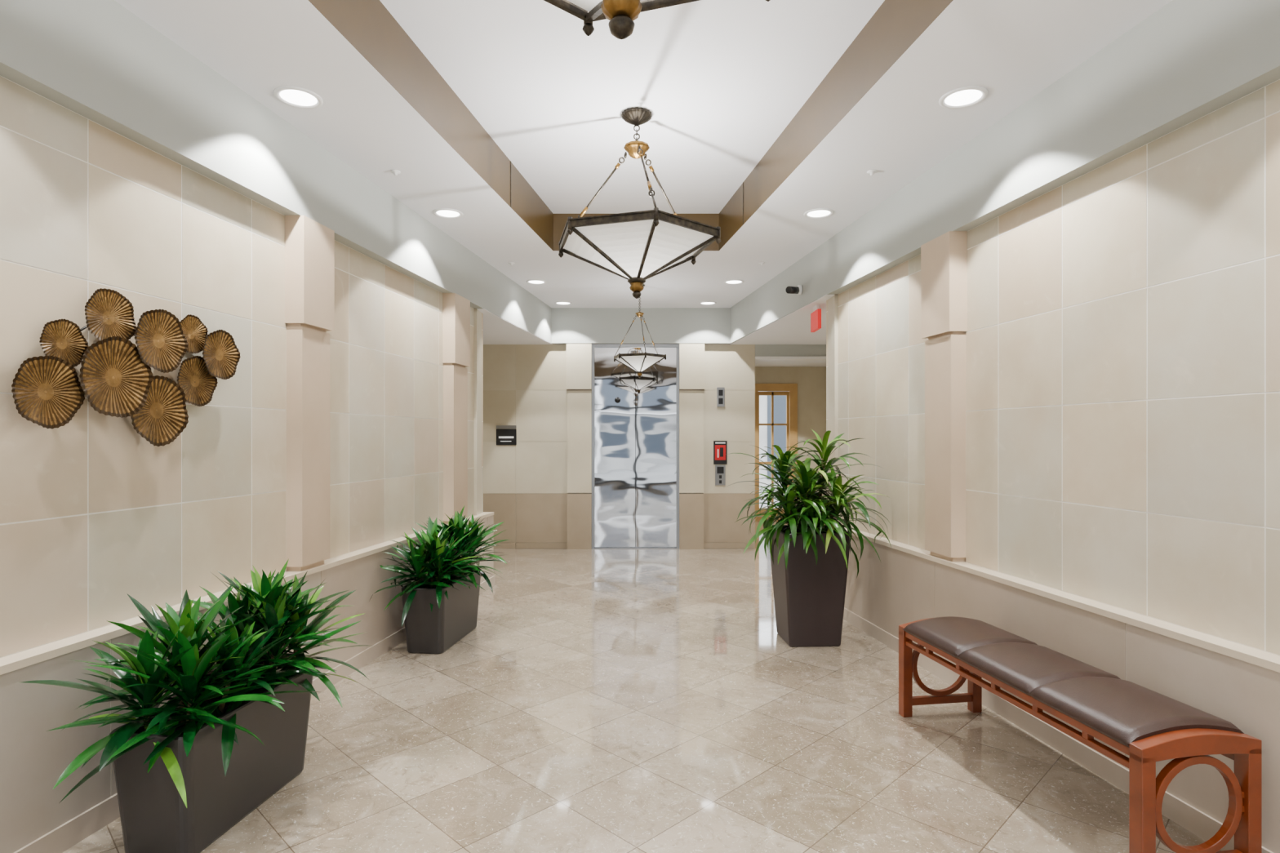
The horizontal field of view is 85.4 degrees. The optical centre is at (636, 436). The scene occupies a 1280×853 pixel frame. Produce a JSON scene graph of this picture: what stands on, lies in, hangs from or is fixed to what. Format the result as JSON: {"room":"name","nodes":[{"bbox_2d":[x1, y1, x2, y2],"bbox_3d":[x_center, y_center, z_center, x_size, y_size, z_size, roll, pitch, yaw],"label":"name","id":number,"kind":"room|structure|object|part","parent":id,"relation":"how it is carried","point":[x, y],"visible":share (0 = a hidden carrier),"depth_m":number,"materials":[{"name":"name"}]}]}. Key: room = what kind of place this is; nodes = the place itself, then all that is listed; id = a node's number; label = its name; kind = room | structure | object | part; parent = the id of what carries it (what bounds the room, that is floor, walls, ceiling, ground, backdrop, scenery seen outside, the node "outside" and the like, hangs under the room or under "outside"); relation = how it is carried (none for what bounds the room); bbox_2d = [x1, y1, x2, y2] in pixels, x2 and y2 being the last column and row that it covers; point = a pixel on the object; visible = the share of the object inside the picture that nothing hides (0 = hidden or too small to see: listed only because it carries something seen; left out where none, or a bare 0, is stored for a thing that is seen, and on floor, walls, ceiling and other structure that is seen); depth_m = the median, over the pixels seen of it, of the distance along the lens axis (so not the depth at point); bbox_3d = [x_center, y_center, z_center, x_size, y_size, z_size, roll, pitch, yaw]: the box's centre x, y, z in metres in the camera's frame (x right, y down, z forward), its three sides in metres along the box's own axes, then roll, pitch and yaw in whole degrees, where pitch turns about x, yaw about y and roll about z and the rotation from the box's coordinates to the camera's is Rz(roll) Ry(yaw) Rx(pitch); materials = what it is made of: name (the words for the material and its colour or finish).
{"room":"elevator lobby","nodes":[
{"label":"elevator lobby","id":0,"kind":"room"},
{"bbox_2d":[0,0,551,852],"bbox_3d":[-1.907,-0.095,2.904,0.313,2.870,10.959,0,0,8],"label":"wall","id":1,"kind":"structure","parent":0,"point":[344,423],"depth_m":2.86,"materials":[{"name":"white tile"}]},
{"bbox_2d":[11,288,240,446],"bbox_3d":[-1.846,-0.240,2.595,0.084,0.558,0.970,0,0,8],"label":"wall sculpture","id":2,"kind":"object","parent":1,"relation":"attached to","point":[117,378],"visible":1,"depth_m":2.50,"materials":[{"name":"gold metal"}]},
{"bbox_2d":[13,575,495,852],"bbox_3d":[-1.914,1.298,1.886,0.030,0.085,8.863,0,0,8],"label":"baseboard","id":3,"kind":"structure","parent":1,"relation":"attached to","point":[68,834],"depth_m":2.38,"materials":[{"name":"stone"}]},
{"bbox_2d":[473,308,481,515],"bbox_3d":[-2.441,0.115,7.255,2.118,2.450,2.710,0,0,0],"label":"wall","id":4,"kind":"structure","parent":0,"point":[477,314],"depth_m":6.04,"materials":[{"name":"stone"}]},
{"bbox_2d":[483,343,755,549],"bbox_3d":[-0.942,0.115,8.428,4.717,2.450,0.365,0,0,0],"label":"wall","id":5,"kind":"structure","parent":0,"point":[540,486],"depth_m":8.31,"materials":[{"name":"tile"}]},
{"bbox_2d":[496,425,516,444],"bbox_3d":[-1.560,-0.018,8.302,0.240,0.235,0.015,0,0,0],"label":"sign","id":6,"kind":"object","parent":5,"relation":"attached to","point":[504,437],"visible":1,"depth_m":8.29,"materials":[{"name":"black plastic"}]},
{"bbox_2d":[591,343,679,549],"bbox_3d":[-0.015,0.116,8.395,1.044,2.448,0.230,0,0,0],"label":"elevator door","id":7,"kind":"structure","parent":5,"relation":"in","point":[635,420],"depth_m":8.33,"materials":[{"name":"silver metal"}]},
{"bbox_2d":[713,440,727,464],"bbox_3d":[1.000,0.190,8.303,0.160,0.280,0.013,0,0,0],"label":"safety sign","id":8,"kind":"object","parent":5,"relation":"attached to","point":[720,447],"visible":1,"depth_m":8.30,"materials":[{"name":"red plastic"}]},
{"bbox_2d":[715,465,725,484],"bbox_3d":[1.000,0.460,8.300,0.120,0.240,0.019,0,0,0],"label":"panel","id":9,"kind":"object","parent":5,"relation":"attached to","point":[720,470],"visible":1,"depth_m":8.29,"materials":[{"name":"silver metal"}]},
{"bbox_2d":[716,387,724,406],"bbox_3d":[1.005,-0.475,8.301,0.090,0.230,0.016,0,0,0],"label":"panel","id":10,"kind":"object","parent":5,"relation":"attached to","point":[720,391],"visible":1,"depth_m":8.29,"materials":[{"name":"silver metal"}]},
{"bbox_2d":[551,307,731,344],"bbox_3d":[0.000,-1.320,8.425,2.800,0.420,0.370,0,0,0],"label":"soffit","id":11,"kind":"structure","parent":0,"point":[706,326],"depth_m":8.24,"materials":[{"name":"paint"}]},
{"bbox_2d":[62,520,1221,852],"bbox_3d":[-0.050,1.370,4.350,6.900,0.060,13.900,0,0,0],"label":"floor","id":12,"kind":"structure","parent":0,"point":[597,700],"depth_m":2.98,"materials":[{"name":"stone"}]},
{"bbox_2d":[21,559,368,852],"bbox_3d":[-1.454,0.918,2.542,0.756,0.844,1.203,0,0,0],"label":"dracaena","id":13,"kind":"object","parent":12,"relation":"on","point":[231,733],"visible":1,"depth_m":2.28,"materials":[{"name":"green plant"}]},
{"bbox_2d":[109,666,313,852],"bbox_3d":[-1.485,1.135,2.500,0.280,0.410,0.700,0,0,7],"label":"planter","id":14,"kind":"object","parent":12,"relation":"on","point":[228,773],"depth_m":2.26,"materials":[{"name":"grey plastic"}]},
{"bbox_2d":[368,506,508,654],"bbox_3d":[-1.212,0.907,4.636,0.652,0.865,1.259,0,0,4],"label":"dracaena","id":15,"kind":"object","parent":12,"relation":"on","point":[441,606],"visible":1,"depth_m":4.34,"materials":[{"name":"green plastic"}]},
{"bbox_2d":[401,568,481,654],"bbox_3d":[-1.275,1.135,4.590,0.280,0.410,0.700,0,0,7],"label":"planter","id":16,"kind":"object","parent":12,"relation":"on","point":[427,632],"depth_m":4.28,"materials":[{"name":"grey plastic"}]},
{"bbox_2d":[726,429,891,647],"bbox_3d":[1.123,0.641,4.588,1.081,1.398,1.056,0,0,0],"label":"plant","id":17,"kind":"object","parent":12,"relation":"on","point":[810,557],"visible":1,"depth_m":4.40,"materials":[{"name":"green plant"}]},
{"bbox_3d":[1.130,0.975,4.585,0.435,0.730,0.435,0,0,-3],"label":"planter","id":18,"kind":"part","parent":17,"relation":"part of","materials":[{"name":"brown plastic"}]},
{"bbox_2d":[898,616,1262,852],"bbox_3d":[1.571,1.100,2.718,0.422,0.481,1.350,0,0,-9],"label":"upholstered bench","id":19,"kind":"object","parent":12,"relation":"on","point":[1149,726],"visible":1,"depth_m":2.24,"materials":[{"name":"brown leather"}]},
{"bbox_2d":[114,0,1171,366],"bbox_3d":[0.000,-1.485,4.400,7.200,0.762,13.800,0,0,0],"label":"ceiling","id":20,"kind":"structure","parent":0,"point":[719,82],"depth_m":3.50,"materials":[{"name":"paint"}]},
{"bbox_2d":[273,85,323,108],"bbox_3d":[-1.523,-1.526,3.126,0.202,0.009,0.202,0,0,0],"label":"recessed light","id":21,"kind":"object","parent":20,"relation":"in","point":[295,96],"visible":1,"depth_m":3.12,"materials":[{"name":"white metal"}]},
{"bbox_2d":[390,169,400,175],"bbox_3d":[-1.390,-1.518,4.000,0.056,0.022,0.055,0,0,0],"label":"sprinkler head","id":22,"kind":"object","parent":20,"relation":"attached to","point":[395,172],"visible":1,"depth_m":3.99},
{"bbox_2d":[432,208,463,218],"bbox_3d":[-1.290,-1.526,4.746,0.202,0.009,0.202,0,0,0],"label":"recessed light","id":23,"kind":"object","parent":20,"relation":"in","point":[449,213],"visible":1,"depth_m":4.75,"materials":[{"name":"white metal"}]},
{"bbox_2d":[525,279,546,284],"bbox_3d":[-0.990,-1.526,6.845,0.202,0.009,0.202,0,0,0],"label":"recessed light","id":24,"kind":"object","parent":20,"relation":"in","point":[537,282],"visible":1,"depth_m":6.85,"materials":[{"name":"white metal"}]},
{"bbox_2d":[554,301,572,305],"bbox_3d":[-0.840,-1.526,7.930,0.202,0.009,0.202,0,0,0],"label":"recessed light","id":25,"kind":"object","parent":20,"relation":"in","point":[561,303],"visible":1,"depth_m":7.94,"materials":[{"name":"white metal"}]},
{"bbox_2d":[308,0,952,250],"bbox_3d":[-0.038,-1.683,2.255,3.293,0.306,6.970,0,0,0],"label":"trim","id":26,"kind":"structure","parent":20,"relation":"attached to","point":[368,25],"depth_m":3.43,"materials":[{"name":"brown paint"}]},
{"bbox_2d":[558,106,720,298],"bbox_3d":[0.000,-1.310,3.950,0.926,1.051,0.950,0,0,0],"label":"pendant light","id":27,"kind":"object","parent":20,"relation":"hanging from","point":[635,246],"visible":1,"depth_m":3.77,"materials":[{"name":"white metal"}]},
{"bbox_2d":[613,284,666,377],"bbox_3d":[0.030,-1.060,7.000,0.533,0.940,0.546,0,0,0],"label":"pendant light","id":28,"kind":"object","parent":20,"relation":"hanging from","point":[639,362],"visible":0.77,"depth_m":6.89,"materials":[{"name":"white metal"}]},
{"bbox_2d":[544,0,769,39],"bbox_3d":[-0.030,-1.310,1.370,0.926,1.051,0.950,0,0,0],"label":"pendant light","id":29,"kind":"object","parent":20,"relation":"hanging from","point":[620,14],"visible":1,"depth_m":1.64,"materials":[{"name":"brown metal"}]},
{"bbox_2d":[698,301,716,305],"bbox_3d":[0.812,-1.526,7.930,0.202,0.009,0.202,0,0,0],"label":"recessed light","id":30,"kind":"object","parent":20,"relation":"in","point":[704,303],"visible":1,"depth_m":7.94,"materials":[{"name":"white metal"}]},
{"bbox_2d":[723,279,744,284],"bbox_3d":[0.958,-1.526,6.845,0.202,0.009,0.202,0,0,0],"label":"recessed light","id":31,"kind":"object","parent":20,"relation":"in","point":[732,282],"visible":1,"depth_m":6.85,"materials":[{"name":"white metal"}]},
{"bbox_2d":[810,304,821,332],"bbox_3d":[1.515,-1.002,5.865,0.030,0.204,0.230,0,0,0],"label":"exit sign","id":32,"kind":"object","parent":20,"relation":"hanging from","point":[815,317],"visible":1,"depth_m":5.81,"materials":[{"name":"red plastic"}]},
{"bbox_2d":[803,208,834,218],"bbox_3d":[1.245,-1.526,4.746,0.202,0.009,0.202,0,0,0],"label":"recessed light","id":33,"kind":"object","parent":20,"relation":"in","point":[816,213],"visible":1,"depth_m":4.75,"materials":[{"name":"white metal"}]},
{"bbox_2d":[866,169,876,175],"bbox_3d":[1.355,-1.518,4.000,0.056,0.022,0.055,0,0,0],"label":"sprinkler head","id":34,"kind":"object","parent":20,"relation":"attached to","point":[871,172],"visible":1,"depth_m":3.99},
{"bbox_2d":[938,85,988,108],"bbox_3d":[1.471,-1.526,3.126,0.202,0.009,0.202,0,0,0],"label":"recessed light","id":35,"kind":"object","parent":20,"relation":"in","point":[965,96],"visible":1,"depth_m":3.12,"materials":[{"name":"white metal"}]},
{"bbox_2d":[759,493,784,507],"bbox_3d":[0.000,1.431,-10.000,80.000,0.058,100.000,0,0,0],"label":"ground","id":36,"kind":"structure","parent":0,"point":[762,495],"depth_m":14.99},
{"bbox_2d":[758,391,787,493],"bbox_3d":[3.000,-0.229,18.485,12.000,3.262,3.030,0,0,0],"label":"facade","id":37,"kind":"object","parent":36,"relation":"on","point":[765,401],"visible":0.04,"depth_m":16.97,"materials":[{"name":"glass"}]},
{"bbox_2d":[755,344,826,502],"bbox_3d":[2.200,0.115,9.750,2.000,2.450,2.900,0,0,0],"label":"wall","id":38,"kind":"structure","parent":0,"point":[811,381],"depth_m":11.00,"materials":[{"name":"paint"}]},
{"bbox_2d":[755,383,797,521],"bbox_3d":[2.170,0.250,11.030,0.740,2.180,0.140,0,0,0],"label":"wooden door","id":39,"kind":"structure","parent":38,"relation":"in","point":[791,424],"depth_m":10.96,"materials":[{"name":"brown wood"}]},
{"bbox_2d":[827,293,838,499],"bbox_3d":[2.470,0.115,8.350,1.859,2.450,5.900,0,0,0],"label":"wall","id":40,"kind":"structure","parent":0,"point":[833,419],"depth_m":5.45,"materials":[{"name":"paint"}]},
{"bbox_2d":[730,0,1279,852],"bbox_3d":[1.956,-0.095,2.904,0.313,2.870,10.943,0,0,-8],"label":"wall","id":41,"kind":"structure","parent":0,"point":[1059,340],"depth_m":2.81,"materials":[{"name":"white tile"}]},
{"bbox_2d":[786,284,802,294],"bbox_3d":[1.356,-1.255,5.913,0.186,0.089,0.079,0,0,-42],"label":"security camera","id":42,"kind":"object","parent":41,"relation":"attached to","point":[797,290],"visible":1,"depth_m":5.88,"materials":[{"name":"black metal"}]},
{"bbox_2d":[843,607,1273,852],"bbox_3d":[1.994,1.298,1.581,0.030,0.085,8.236,0,0,-8],"label":"baseboard","id":43,"kind":"structure","parent":41,"relation":"attached to","point":[1193,820],"depth_m":2.91,"materials":[{"name":"stone"}]}
]}

